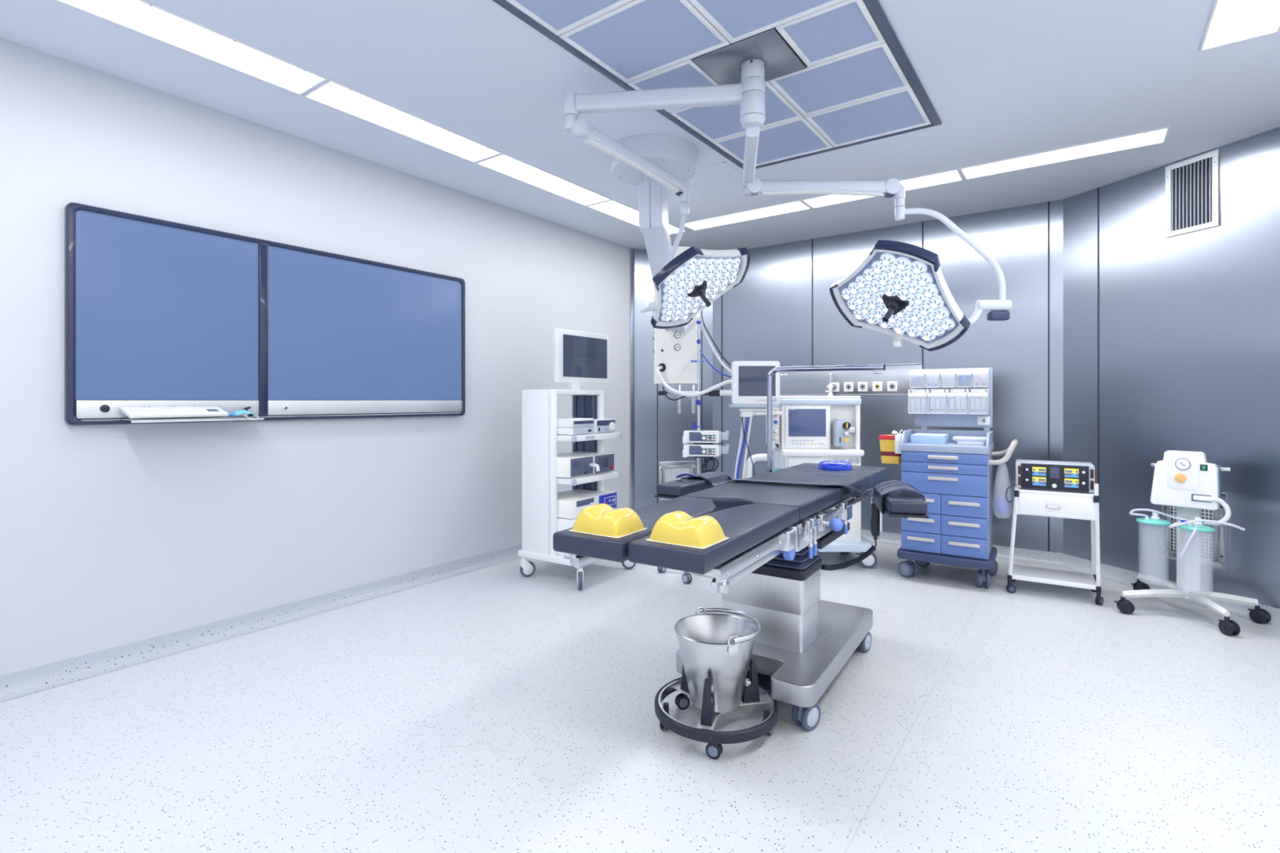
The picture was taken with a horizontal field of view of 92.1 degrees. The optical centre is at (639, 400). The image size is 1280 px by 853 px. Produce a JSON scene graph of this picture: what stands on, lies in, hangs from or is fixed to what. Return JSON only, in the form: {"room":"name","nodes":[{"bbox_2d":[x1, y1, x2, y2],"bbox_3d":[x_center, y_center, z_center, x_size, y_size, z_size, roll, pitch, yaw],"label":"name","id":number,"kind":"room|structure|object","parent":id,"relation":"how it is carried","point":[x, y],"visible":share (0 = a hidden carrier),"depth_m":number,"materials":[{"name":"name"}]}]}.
{"room":"operating room","nodes":[
{"label":"operating room","id":0,"kind":"room"},
{"bbox_2d":[0,37,631,676],"bbox_3d":[-2.088,-0.150,4.040,0.120,3.000,6.700,0,0,36],"label":"wall","id":1,"kind":"structure","parent":0,"point":[112,535],"depth_m":3.55,"materials":[{"name":"white paint"}]},
{"bbox_2d":[0,544,521,702],"bbox_3d":[-2.011,1.302,3.985,0.070,0.094,6.699,0,0,36],"label":"baseboard","id":2,"kind":"structure","parent":1,"relation":"attached to","point":[22,683],"depth_m":3.50,"materials":[{"name":"plastic"}]},
{"bbox_2d":[64,202,465,425],"bbox_3d":[-2.005,-0.418,3.864,0.222,1.079,2.342,0,0,36],"label":"wall display","id":3,"kind":"object","parent":1,"relation":"attached to","point":[159,313],"visible":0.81,"depth_m":3.57,"materials":[{"name":"blue glass"}]},
{"bbox_2d":[120,416,263,422],"bbox_3d":[-2.383,0.102,3.309,0.184,0.017,0.600,0,0,36],"label":"shelf","id":4,"kind":"object","parent":3,"relation":"attached to","point":[122,419],"depth_m":3.25,"materials":[{"name":"silver metal"}]},
{"bbox_2d":[120,406,228,418],"bbox_3d":[-2.429,0.060,3.232,0.144,0.056,0.430,0,0,35],"label":"keyboard","id":5,"kind":"object","parent":4,"relation":"on","point":[135,412],"visible":1,"depth_m":3.19,"materials":[{"name":"white plastic"}]},
{"bbox_2d":[227,409,258,420],"bbox_3d":[-2.223,0.080,3.456,0.135,0.058,0.123,0,0,36],"label":"face mask","id":6,"kind":"object","parent":3,"relation":"on","point":[235,413],"visible":1,"depth_m":3.44,"materials":[{"name":"blue"}]},
{"bbox_2d":[629,248,634,510],"bbox_3d":[-0.085,-0.190,6.695,0.015,2.900,0.070,0,0,36],"label":"trim","id":7,"kind":"structure","parent":1,"relation":"attached to","point":[631,251],"depth_m":6.68,"materials":[{"name":"metal"}]},
{"bbox_2d":[0,542,1279,852],"bbox_3d":[0.342,1.400,2.733,5.350,0.100,7.430,0,0,36],"label":"floor","id":8,"kind":"structure","parent":0,"point":[495,708],"depth_m":2.52,"materials":[{"name":"plastic"}]},
{"bbox_2d":[518,381,635,589],"bbox_3d":[-0.477,0.600,4.835,0.688,1.500,0.767,0,0,33],"label":"equipment cart","id":9,"kind":"object","parent":8,"relation":"on","point":[540,521],"visible":0.6,"depth_m":4.64,"materials":[{"name":"white metal"}]},
{"bbox_2d":[557,417,594,435],"bbox_3d":[-0.576,0.195,4.728,0.372,0.117,0.290,0,0,33],"label":"recorder","id":10,"kind":"object","parent":9,"relation":"on","point":[566,426],"visible":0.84,"depth_m":4.57,"materials":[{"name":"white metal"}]},
{"bbox_2d":[557,492,597,519],"bbox_3d":[-0.571,0.804,4.744,0.383,0.131,0.318,0,0,33],"label":"box","id":11,"kind":"object","parent":9,"relation":"on","point":[570,505],"visible":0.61,"depth_m":4.58,"materials":[{"name":"white plastic"}]},
{"bbox_2d":[556,453,599,478],"bbox_3d":[-0.547,0.496,4.690,0.441,0.144,0.293,0,0,33],"label":"source","id":12,"kind":"object","parent":9,"relation":"on","point":[568,466],"visible":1,"depth_m":4.58,"materials":[{"name":"white plastic"}]},
{"bbox_2d":[554,328,610,385],"bbox_3d":[-0.449,-0.333,4.917,0.051,0.425,0.615,0,0,37],"label":"monitor","id":13,"kind":"object","parent":9,"relation":"on","point":[584,357],"visible":0.97,"depth_m":4.87,"materials":[{"name":"white plastic"}]},
{"bbox_2d":[560,451,613,474],"bbox_3d":[-0.420,0.496,4.952,0.370,0.144,0.265,0,0,33],"label":"insufflator","id":14,"kind":"object","parent":9,"relation":"on","point":[605,461],"visible":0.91,"depth_m":4.87,"materials":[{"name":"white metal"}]},
{"bbox_2d":[557,471,618,484],"bbox_3d":[-0.510,0.597,4.850,0.450,0.043,0.575,0,0,33],"label":"shelf","id":15,"kind":"object","parent":9,"relation":"attached to","point":[607,475],"depth_m":4.64,"materials":[{"name":"white metal"}]},
{"bbox_2d":[557,431,618,441],"bbox_3d":[-0.510,0.280,4.850,0.450,0.043,0.575,0,0,33],"label":"shelf","id":16,"kind":"object","parent":9,"relation":"attached to","point":[599,436],"depth_m":4.65,"materials":[{"name":"white metal"}]},
{"bbox_2d":[561,488,616,508],"bbox_3d":[-0.413,0.804,4.989,0.382,0.131,0.255,0,0,33],"label":"pump","id":17,"kind":"object","parent":9,"relation":"on","point":[609,498],"visible":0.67,"depth_m":4.93,"materials":[{"name":"white plastic"}]},
{"bbox_2d":[592,418,615,433],"bbox_3d":[-0.408,0.203,4.971,0.370,0.101,0.250,0,0,33],"label":"control unit","id":18,"kind":"object","parent":9,"relation":"on","point":[601,425],"visible":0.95,"depth_m":4.87,"materials":[{"name":"white plastic"}]},
{"bbox_2d":[657,317,704,583],"bbox_3d":[0.478,0.349,4.803,0.593,1.999,0.613,0,0,36],"label":"stand","id":19,"kind":"object","parent":8,"relation":"on","point":[686,577],"visible":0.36,"depth_m":4.81,"materials":[{"name":"silver metal"}]},
{"bbox_2d":[682,444,728,457],"bbox_3d":[0.504,0.386,4.720,0.352,0.102,0.112,0,0,6],"label":"pump","id":20,"kind":"object","parent":19,"relation":"attached to","point":[696,451],"visible":1,"depth_m":4.67,"materials":[{"name":"white plastic"}]},
{"bbox_2d":[702,457,719,473],"bbox_3d":[0.534,0.505,4.699,0.115,0.156,0.079,0,0,36],"label":"cable bundle","id":21,"kind":"object","parent":20,"relation":"hanging from","point":[705,463],"visible":0.67,"depth_m":4.69,"materials":[{"name":"plastic"}]},
{"bbox_2d":[682,430,728,444],"bbox_3d":[0.504,0.283,4.720,0.352,0.102,0.112,0,0,6],"label":"pump","id":22,"kind":"object","parent":19,"relation":"attached to","point":[695,437],"visible":1,"depth_m":4.67,"materials":[{"name":"white plastic"}]},
{"bbox_2d":[654,658,778,759],"bbox_3d":[0.312,1.214,2.539,0.506,0.271,0.506,0,0,36],"label":"stand","id":23,"kind":"object","parent":8,"relation":"on","point":[753,693],"visible":0.78,"depth_m":2.39,"materials":[{"name":"black rubber"}]},
{"bbox_2d":[674,606,760,712],"bbox_3d":[0.319,1.070,2.540,0.354,0.336,0.354,0,0,36],"label":"bucket","id":24,"kind":"object","parent":23,"relation":"on","point":[718,648],"visible":0.94,"depth_m":2.44,"materials":[{"name":"silver metal"}]},
{"bbox_2d":[552,462,928,730],"bbox_3d":[0.662,0.876,2.933,1.358,0.948,2.626,0,0,14],"label":"table","id":25,"kind":"object","parent":8,"relation":"on","point":[775,523],"visible":0.88,"depth_m":2.75,"materials":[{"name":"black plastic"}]},
{"bbox_2d":[568,503,647,538],"bbox_3d":[-0.102,0.380,1.997,0.200,0.078,0.174,0,0,34],"label":"pad","id":26,"kind":"object","parent":25,"relation":"on","point":[599,519],"visible":1,"depth_m":1.94,"materials":[{"name":"yellow"}]},
{"bbox_2d":[552,496,716,562],"bbox_3d":[0.064,0.452,2.276,0.290,0.064,0.883,0,0,33],"label":"cushion","id":27,"kind":"object","parent":25,"relation":"on","point":[566,541],"depth_m":1.95,"materials":[{"name":"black plastic"}]},
{"bbox_2d":[645,511,728,549],"bbox_3d":[0.144,0.380,1.862,0.200,0.078,0.174,0,0,34],"label":"pad","id":28,"kind":"object","parent":25,"relation":"on","point":[679,528],"visible":1,"depth_m":1.81,"materials":[{"name":"yellow plastic"}]},
{"bbox_2d":[628,502,799,574],"bbox_3d":[0.302,0.452,2.139,0.267,0.064,0.873,0,0,33],"label":"cushion","id":29,"kind":"object","parent":25,"relation":"on","point":[750,529],"depth_m":1.94,"materials":[{"name":"black plastic"}]},
{"bbox_2d":[682,480,840,521],"bbox_3d":[0.575,0.452,2.850,0.535,0.064,0.617,0,0,33],"label":"seat cushion","id":30,"kind":"object","parent":25,"relation":"on","point":[811,500],"depth_m":2.76,"materials":[{"name":"black leather"}]},
{"bbox_2d":[746,470,867,500],"bbox_3d":[0.894,0.452,3.344,0.535,0.064,0.542,0,0,33],"label":"cushion","id":31,"kind":"object","parent":25,"relation":"on","point":[860,482],"depth_m":3.31,"materials":[{"name":"black leather"}]},
{"bbox_2d":[766,364,885,472],"bbox_3d":[1.065,0.173,3.598,0.679,0.754,0.065,0,0,25],"label":"bow","id":32,"kind":"object","parent":25,"relation":"attached to","point":[853,367],"visible":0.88,"depth_m":3.69,"materials":[{"name":"silver metal"}]},
{"bbox_2d":[777,467,875,487],"bbox_3d":[1.091,0.452,3.650,0.535,0.064,0.174,0,0,33],"label":"cushion","id":33,"kind":"object","parent":25,"relation":"on","point":[870,476],"depth_m":3.61,"materials":[{"name":"black leather"}]},
{"bbox_2d":[816,460,853,470],"bbox_3d":[1.206,0.398,3.816,0.224,0.044,0.224,0,0,36],"label":"ring","id":34,"kind":"object","parent":25,"relation":"on","point":[824,464],"visible":1,"depth_m":3.74,"materials":[{"name":"blue"}]},
{"bbox_2d":[788,462,888,482],"bbox_3d":[1.239,0.452,3.878,0.535,0.064,0.359,0,0,33],"label":"cushion","id":35,"kind":"object","parent":25,"relation":"on","point":[880,473],"depth_m":3.79,"materials":[{"name":"black leather"}]},
{"bbox_2d":[821,497,882,570],"bbox_3d":[1.069,0.681,3.135,0.491,0.332,0.066,0,0,-35],"label":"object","id":36,"kind":"object","parent":25,"relation":"hanging from","point":[876,522],"visible":1,"depth_m":3.25,"materials":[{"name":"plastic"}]},
{"bbox_2d":[765,395,877,568],"bbox_3d":[1.466,0.656,5.203,0.905,1.388,0.620,0,0,1],"label":"machine","id":37,"kind":"object","parent":8,"relation":"on","point":[815,429],"visible":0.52,"depth_m":4.96,"materials":[{"name":"white plastic"}]},
{"bbox_2d":[744,453,773,478],"bbox_3d":[0.953,0.711,4.965,0.226,0.565,0.072,0,0,-7],"label":"hose","id":38,"kind":"object","parent":37,"relation":"attached to","point":[757,457],"visible":0.41,"depth_m":4.94,"materials":[{"name":"white"}]},
{"bbox_2d":[779,395,860,398],"bbox_3d":[1.455,-0.025,5.197,0.654,0.026,0.463,0,0,1],"label":"shelf","id":39,"kind":"object","parent":37,"relation":"attached to","point":[780,397],"depth_m":4.97,"materials":[{"name":"white plastic"}]},
{"bbox_2d":[897,367,1017,588],"bbox_3d":[2.421,0.547,4.695,0.785,1.605,0.582,0,0,33],"label":"cart","id":40,"kind":"object","parent":8,"relation":"on","point":[954,480],"visible":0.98,"depth_m":4.55,"materials":[{"name":"blue plastic"}]},
{"bbox_2d":[877,434,902,463],"bbox_3d":[2.027,0.388,4.935,0.212,0.224,0.172,0,0,33],"label":"sharps container","id":41,"kind":"object","parent":40,"relation":"attached to","point":[888,455],"visible":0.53,"depth_m":4.89,"materials":[{"name":"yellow plastic"}]},
{"bbox_2d":[892,429,902,453],"bbox_3d":[2.027,0.318,4.839,0.079,0.184,0.200,0,0,33],"label":"dispenser","id":42,"kind":"object","parent":40,"relation":"attached to","point":[898,437],"visible":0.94,"depth_m":4.75,"materials":[{"name":"white plastic"}]},
{"bbox_2d":[920,398,926,413],"bbox_3d":[2.279,0.043,4.954,0.036,0.114,0.028,0,0,33],"label":"packet","id":43,"kind":"object","parent":40,"relation":"in","point":[923,401],"visible":1,"depth_m":4.94,"materials":[{"name":"paper"}]},
{"bbox_2d":[911,433,948,444],"bbox_3d":[2.250,0.295,4.788,0.240,0.068,0.220,0,0,33],"label":"storage box","id":44,"kind":"object","parent":40,"relation":"on","point":[926,438],"visible":1,"depth_m":4.71,"materials":[{"name":"blue plastic"}]},
{"bbox_2d":[940,398,946,413],"bbox_3d":[2.397,0.040,4.873,0.037,0.119,0.032,0,0,33],"label":"packet","id":45,"kind":"object","parent":40,"relation":"in","point":[943,401],"visible":0.99,"depth_m":4.86,"materials":[{"name":"paper"}]},
{"bbox_2d":[899,429,994,454],"bbox_3d":[2.355,0.308,4.724,0.590,0.147,0.503,0,0,33],"label":"tray","id":46,"kind":"object","parent":40,"relation":"on","point":[906,446],"depth_m":4.62,"materials":[{"name":"white plastic"}]},
{"bbox_2d":[955,397,960,413],"bbox_3d":[2.484,0.038,4.816,0.040,0.125,0.032,0,0,33],"label":"packet","id":47,"kind":"object","parent":40,"relation":"in","point":[957,405],"visible":0.95,"depth_m":4.81,"materials":[{"name":"paper"}]},
{"bbox_2d":[960,397,966,413],"bbox_3d":[2.515,0.038,4.795,0.038,0.123,0.032,0,0,33],"label":"packet","id":48,"kind":"object","parent":40,"relation":"in","point":[963,400],"visible":1,"depth_m":4.79,"materials":[{"name":"paper"}]},
{"bbox_2d":[952,435,986,444],"bbox_3d":[2.492,0.301,4.652,0.238,0.056,0.167,0,0,33],"label":"tray","id":49,"kind":"object","parent":40,"relation":"on","point":[963,440],"visible":0.88,"depth_m":4.59,"materials":[{"name":"white plastic"}]},
{"bbox_2d":[956,441,986,444],"bbox_3d":[2.502,0.314,4.647,0.190,0.032,0.150,0,0,33],"label":"tray","id":50,"kind":"object","parent":49,"relation":"on","point":[957,442],"depth_m":4.58,"materials":[{"name":"white plastic"}]},
{"bbox_2d":[981,397,986,413],"bbox_3d":[2.632,0.039,4.718,0.037,0.122,0.032,0,0,33],"label":"packet","id":51,"kind":"object","parent":40,"relation":"in","point":[984,400],"visible":1,"depth_m":4.71,"materials":[{"name":"plastic"}]},
{"bbox_2d":[995,497,1010,515],"bbox_3d":[2.616,0.640,4.449,0.117,0.420,0.117,0,0,-33],"label":"bag","id":52,"kind":"object","parent":40,"relation":"hanging from","point":[1002,505],"visible":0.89,"depth_m":4.42,"materials":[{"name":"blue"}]},
{"bbox_2d":[1005,483,1103,605],"bbox_3d":[2.901,0.950,4.334,0.576,0.800,0.416,0,0,32],"label":"trolley","id":53,"kind":"object","parent":8,"relation":"on","point":[1034,502],"visible":0.98,"depth_m":4.22,"materials":[{"name":"white metal"}]},
{"bbox_2d":[1005,459,1094,502],"bbox_3d":[2.873,0.580,4.339,0.510,0.290,0.299,0,0,32],"label":"electrosurgical unit","id":54,"kind":"object","parent":53,"relation":"on","point":[1064,476],"visible":1,"depth_m":4.21,"materials":[{"name":"grey plastic"}]},
{"bbox_2d":[1011,564,1097,590],"bbox_3d":[2.899,1.236,4.337,0.488,0.032,0.334,0,0,32],"label":"shelf","id":55,"kind":"object","parent":53,"relation":"attached to","point":[1070,579],"depth_m":4.29,"materials":[{"name":"white metal"}]},
{"bbox_2d":[1114,450,1271,635],"bbox_3d":[3.399,0.833,3.901,0.639,1.035,0.712,0,0,-28],"label":"pump","id":56,"kind":"object","parent":8,"relation":"on","point":[1184,480],"visible":1,"depth_m":3.84,"materials":[{"name":"white plastic"}]},
{"bbox_2d":[1135,511,1171,525],"bbox_3d":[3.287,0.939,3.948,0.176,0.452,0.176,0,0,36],"label":"lid","id":57,"kind":"object","parent":56,"relation":"attached to","point":[1154,519],"visible":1,"depth_m":3.92,"materials":[{"name":"teal"}]},
{"bbox_2d":[1128,508,1189,520],"bbox_3d":[3.289,0.723,3.897,0.082,0.050,0.312,0,0,-34],"label":"tube","id":58,"kind":"object","parent":57,"relation":"on","point":[1131,513],"visible":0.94,"depth_m":3.95,"materials":[{"name":"white"}]},
{"bbox_2d":[1161,493,1226,571],"bbox_3d":[3.717,0.848,4.147,0.026,0.500,0.378,0,0,-16],"label":"air vent","id":59,"kind":"object","parent":56,"relation":"attached to","point":[1213,544],"visible":0.55,"depth_m":4.06,"materials":[{"name":"silver metal"}]},
{"bbox_2d":[1171,506,1213,559],"bbox_3d":[3.719,0.848,4.148,0.005,0.400,0.278,0,0,-16],"label":"grille","id":60,"kind":"object","parent":59,"relation":"attached to","point":[1206,538],"depth_m":4.08,"materials":[{"name":"white metal"}]},
{"bbox_2d":[1177,516,1216,532],"bbox_3d":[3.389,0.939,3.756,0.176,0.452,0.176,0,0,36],"label":"lid","id":61,"kind":"object","parent":56,"relation":"on","point":[1190,526],"visible":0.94,"depth_m":3.73,"materials":[{"name":"teal"}]},
{"bbox_2d":[1178,523,1198,557],"bbox_3d":[3.321,0.849,3.717,0.106,0.211,0.058,0,0,11],"label":"tube","id":62,"kind":"object","parent":61,"relation":"hanging from","point":[1194,531],"visible":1,"depth_m":3.70,"materials":[{"name":"white"}]},
{"bbox_2d":[1168,519,1244,530],"bbox_3d":[3.391,0.747,3.695,0.340,0.071,0.057,0,0,36],"label":"tube","id":63,"kind":"object","parent":61,"relation":"attached to","point":[1178,523],"visible":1,"depth_m":3.69,"materials":[{"name":"white"}]},
{"bbox_2d":[1204,497,1231,525],"bbox_3d":[3.450,0.665,3.680,0.032,0.170,0.113,0,0,-40],"label":"hose","id":64,"kind":"object","parent":56,"relation":"attached to","point":[1228,511],"visible":0.96,"depth_m":3.65,"materials":[{"name":"white"}]},
{"bbox_2d":[0,0,1279,249],"bbox_3d":[0.342,-1.702,2.733,5.350,0.137,7.430,0,0,36],"label":"ceiling","id":65,"kind":"structure","parent":0,"point":[1003,79],"depth_m":3.20,"materials":[{"name":"paint"}]},
{"bbox_2d":[56,0,328,95],"bbox_3d":[-2.054,-1.646,2.770,0.285,0.008,1.162,0,0,36],"label":"recessed light","id":66,"kind":"object","parent":65,"relation":"in","point":[142,16],"visible":1,"depth_m":2.83,"materials":[{"name":"white plastic"}]},
{"bbox_2d":[302,79,502,162],"bbox_3d":[-1.370,-1.646,3.716,0.285,0.008,1.153,0,0,36],"label":"recessed light","id":67,"kind":"object","parent":65,"relation":"in","point":[332,94],"visible":1,"depth_m":3.62,"materials":[{"name":"white plastic"}]},
{"bbox_2d":[475,152,611,205],"bbox_3d":[-0.686,-1.646,4.661,0.285,0.008,1.160,0,0,36],"label":"recessed light","id":68,"kind":"object","parent":65,"relation":"in","point":[503,163],"visible":1,"depth_m":4.59,"materials":[{"name":"white plastic"}]},
{"bbox_2d":[586,199,639,226],"bbox_3d":[-0.119,-1.646,5.427,0.294,0.009,0.760,0,0,36],"label":"recessed light","id":69,"kind":"object","parent":65,"relation":"in","point":[619,211],"depth_m":5.35,"materials":[{"name":"plastic"}]},
{"bbox_2d":[611,155,672,278],"label":"pendant","id":70,"kind":"object","parent":65,"relation":"hanging from","point":[653,196],"depth_m":4.05,"materials":[{"name":"white metal"}]},
{"bbox_2d":[653,312,700,413],"label":"pendant","id":71,"kind":"object","parent":70,"relation":"hanging from","point":[675,351],"depth_m":4.95,"materials":[{"name":"white metal"}]},
{"bbox_2d":[655,365,731,396],"bbox_3d":[0.483,-0.153,4.773,0.755,0.250,0.184,0,0,15],"label":"corrugated hose","id":72,"kind":"object","parent":71,"relation":"attached to","point":[686,394],"visible":0.86,"depth_m":4.71,"materials":[{"name":"white"}]},
{"bbox_2d":[700,315,731,373],"bbox_3d":[0.625,-0.414,4.834,0.408,0.546,0.111,0,0,36],"label":"power cable","id":73,"kind":"object","parent":71,"relation":"attached to","point":[713,348],"visible":0.85,"depth_m":4.82,"materials":[{"name":"white plastic"}]},
{"bbox_2d":[708,360,782,417],"bbox_3d":[0.786,-0.084,4.644,0.554,0.418,0.179,0,0,12],"label":"patient monitor","id":74,"kind":"object","parent":71,"relation":"attached to","point":[748,378],"visible":0.88,"depth_m":4.58,"materials":[{"name":"white plastic"}]},
{"bbox_2d":[733,417,745,479],"bbox_3d":[0.977,0.593,4.793,0.674,0.990,0.063,0,0,-35],"label":"hose","id":75,"kind":"object","parent":74,"relation":"hanging from","point":[744,418],"visible":0.3,"depth_m":4.61,"materials":[{"name":"white"}]},
{"bbox_2d":[736,417,749,479],"bbox_3d":[1.005,0.595,4.779,0.701,0.993,0.062,0,0,-36],"label":"hose","id":76,"kind":"object","parent":74,"relation":"hanging from","point":[747,419],"visible":0.38,"depth_m":4.59,"materials":[{"name":"blue"}]},
{"bbox_2d":[742,417,751,478],"bbox_3d":[1.042,0.593,4.779,0.698,0.989,0.054,0,0,-37],"label":"hose","id":77,"kind":"object","parent":74,"relation":"hanging from","point":[750,420],"visible":0.21,"depth_m":4.60,"materials":[{"name":"white plastic"}]},
{"bbox_2d":[728,404,777,407],"bbox_3d":[0.851,0.042,4.630,0.360,0.023,0.120,0,0,1],"label":"tray","id":78,"kind":"object","parent":74,"relation":"on","point":[731,405],"depth_m":4.57,"materials":[{"name":"grey plastic"}]},
{"bbox_2d":[618,133,696,180],"label":"pendant","id":79,"kind":"object","parent":65,"relation":"hanging from","point":[677,155],"depth_m":3.85,"materials":[{"name":"white plastic"}]},
{"bbox_2d":[668,223,679,234],"bbox_3d":[0.292,-1.646,5.910,0.191,0.009,0.306,0,0,36],"label":"recessed light","id":80,"kind":"object","parent":65,"relation":"in","point":[673,229],"depth_m":5.92,"materials":[{"name":"plastic"}]},
{"bbox_2d":[690,161,742,194],"bbox_3d":[0.548,-1.648,4.589,0.450,0.004,0.500,0,0,36],"label":"trim","id":81,"kind":"structure","parent":65,"relation":"attached to","point":[734,168],"depth_m":4.44,"materials":[{"name":"paint"}]},
{"bbox_2d":[684,200,811,230],"bbox_3d":[0.922,-1.646,5.519,1.165,0.008,0.265,0,0,36],"label":"recessed light","id":82,"kind":"object","parent":65,"relation":"in","point":[795,206],"visible":0.89,"depth_m":5.47,"materials":[{"name":"plastic"}]},
{"bbox_2d":[564,58,1012,351],"bbox_3d":[0.902,-0.962,3.420,2.181,1.340,1.548,0,0,21],"label":"lamp","id":83,"kind":"object","parent":65,"relation":"hanging from","point":[900,290],"visible":1,"depth_m":3.51,"materials":[{"name":"white metal"}]},
{"bbox_2d":[801,194,875,208],"bbox_3d":[1.604,-1.646,5.006,0.515,0.009,0.279,0,0,36],"label":"recessed light","id":84,"kind":"object","parent":65,"relation":"in","point":[828,199],"depth_m":5.05,"materials":[{"name":"plastic"}]},
{"bbox_2d":[899,168,964,191],"bbox_3d":[2.167,-1.646,4.598,0.408,0.009,0.280,0,0,36],"label":"recessed light","id":85,"kind":"object","parent":65,"relation":"in","point":[934,180],"depth_m":4.60,"materials":[{"name":"plastic"}]},
{"bbox_2d":[959,126,1169,179],"bbox_3d":[2.809,-1.646,4.155,1.138,0.008,0.265,0,0,36],"label":"recessed light","id":86,"kind":"object","parent":65,"relation":"in","point":[1156,136],"visible":1,"depth_m":4.10,"materials":[{"name":"white plastic"}]},
{"bbox_2d":[1198,0,1279,51],"bbox_3d":[2.406,-1.646,2.363,0.270,0.008,1.150,0,0,36],"label":"recessed light","id":87,"kind":"object","parent":65,"relation":"in","point":[1229,21],"visible":1,"depth_m":2.68,"materials":[{"name":"white plastic"}]},
{"bbox_2d":[632,248,712,509],"bbox_3d":[0.356,-0.150,6.903,0.932,3.000,0.120,0,0,-16],"label":"wall","id":88,"kind":"structure","parent":0,"point":[672,425],"depth_m":6.78,"materials":[{"name":"metal"}]},
{"bbox_2d":[657,383,657,502],"bbox_3d":[0.193,-0.200,6.795,0.012,2.900,0.004,0,0,-16],"label":"trim","id":89,"kind":"structure","parent":88,"relation":"attached to","point":[657,384],"depth_m":6.79,"materials":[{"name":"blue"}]},
{"bbox_2d":[658,460,695,500],"bbox_3d":[0.416,0.887,6.845,0.430,0.426,0.026,0,0,-16],"label":"air vent","id":90,"kind":"object","parent":88,"relation":"in","point":[668,470],"visible":0.48,"depth_m":6.83,"materials":[{"name":"silver metal"}]},
{"bbox_2d":[664,466,690,482],"bbox_3d":[0.416,0.887,6.847,0.330,0.326,0.005,0,0,-16],"label":"grille","id":91,"kind":"object","parent":90,"relation":"attached to","point":[670,473],"depth_m":6.84,"materials":[{"name":"white metal"}]},
{"bbox_2d":[701,311,702,472],"bbox_3d":[0.696,-0.200,6.936,0.012,2.900,0.004,0,0,-16],"label":"trim","id":92,"kind":"structure","parent":88,"relation":"attached to","point":[701,311],"depth_m":6.93,"materials":[{"name":"silver"}]},
{"bbox_2d":[712,199,1062,553],"bbox_3d":[2.180,-0.150,6.062,3.268,3.000,0.120,0,0,36],"label":"wall","id":93,"kind":"structure","parent":0,"point":[766,316],"depth_m":5.57,"materials":[{"name":"metal"}]},
{"bbox_2d":[721,294,722,472],"bbox_3d":[0.917,-0.200,6.899,0.012,2.900,0.004,0,0,36],"label":"trim","id":94,"kind":"structure","parent":93,"relation":"attached to","point":[722,295],"depth_m":6.90,"materials":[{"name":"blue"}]},
{"bbox_2d":[811,238,813,366],"bbox_3d":[1.758,-0.200,6.291,0.012,2.900,0.004,0,0,36],"label":"trim","id":95,"kind":"structure","parent":93,"relation":"attached to","point":[812,238],"depth_m":6.29,"materials":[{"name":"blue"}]},
{"bbox_2d":[722,363,922,395],"bbox_3d":[1.762,-0.197,6.277,2.058,0.294,0.022,0,0,36],"label":"wall panel","id":96,"kind":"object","parent":93,"relation":"attached to","point":[796,383],"depth_m":6.10,"materials":[{"name":"metal"}]},
{"bbox_2d":[844,382,853,391],"bbox_3d":[2.049,-0.134,6.056,0.092,0.092,0.018,0,0,36],"label":"outlet","id":97,"kind":"object","parent":93,"relation":"attached to","point":[848,386],"visible":1,"depth_m":6.05,"materials":[{"name":"white plastic"}]},
{"bbox_2d":[857,382,867,391],"bbox_3d":[2.158,-0.134,5.977,0.092,0.092,0.018,0,0,36],"label":"outlet","id":98,"kind":"object","parent":93,"relation":"attached to","point":[862,386],"visible":1,"depth_m":5.97,"materials":[{"name":"white plastic"}]},
{"bbox_2d":[872,381,882,391],"bbox_3d":[2.270,-0.134,5.896,0.092,0.092,0.018,0,0,36],"label":"outlet","id":99,"kind":"object","parent":93,"relation":"attached to","point":[877,386],"visible":1,"depth_m":5.89,"materials":[{"name":"white plastic"}]},
{"bbox_2d":[887,381,897,391],"bbox_3d":[2.380,-0.134,5.817,0.092,0.092,0.018,0,0,36],"label":"outlet","id":100,"kind":"object","parent":93,"relation":"attached to","point":[891,385],"visible":1,"depth_m":5.81,"materials":[{"name":"white plastic"}]},
{"bbox_2d":[861,529,1062,566],"bbox_3d":[2.124,1.302,5.985,3.268,0.094,0.070,0,0,36],"label":"baseboard","id":101,"kind":"structure","parent":93,"relation":"attached to","point":[1037,557],"depth_m":5.23,"materials":[{"name":"plastic"}]},
{"bbox_2d":[1048,201,1049,551],"bbox_3d":[3.389,-0.200,5.112,0.012,2.900,0.004,0,0,36],"label":"trim","id":102,"kind":"structure","parent":93,"relation":"attached to","point":[1048,202],"depth_m":5.11,"materials":[{"name":"silver"}]},
{"bbox_2d":[1062,126,1279,608],"bbox_3d":[3.791,-0.150,4.156,0.120,3.000,1.908,0,0,-16],"label":"wall","id":103,"kind":"structure","parent":0,"point":[1189,322],"depth_m":4.26,"materials":[{"name":"metal"}]},
{"bbox_2d":[1097,187,1098,484],"bbox_3d":[3.550,-0.200,4.776,0.004,2.900,0.012,0,0,-16],"label":"trim","id":104,"kind":"structure","parent":103,"relation":"attached to","point":[1097,188],"depth_m":4.78,"materials":[{"name":"silver"}]},
{"bbox_2d":[1059,553,1279,627],"bbox_3d":[3.699,1.302,4.130,0.070,0.094,1.907,0,0,-16],"label":"baseboard","id":105,"kind":"structure","parent":103,"relation":"attached to","point":[1123,576],"depth_m":4.52,"materials":[{"name":"plastic"}]},
{"bbox_2d":[1164,149,1219,237],"bbox_3d":[3.719,-1.386,4.160,0.016,0.496,0.314,0,0,-16],"label":"air vent","id":106,"kind":"object","parent":103,"relation":"in","point":[1192,185],"visible":1,"depth_m":4.15,"materials":[{"name":"white metal"}]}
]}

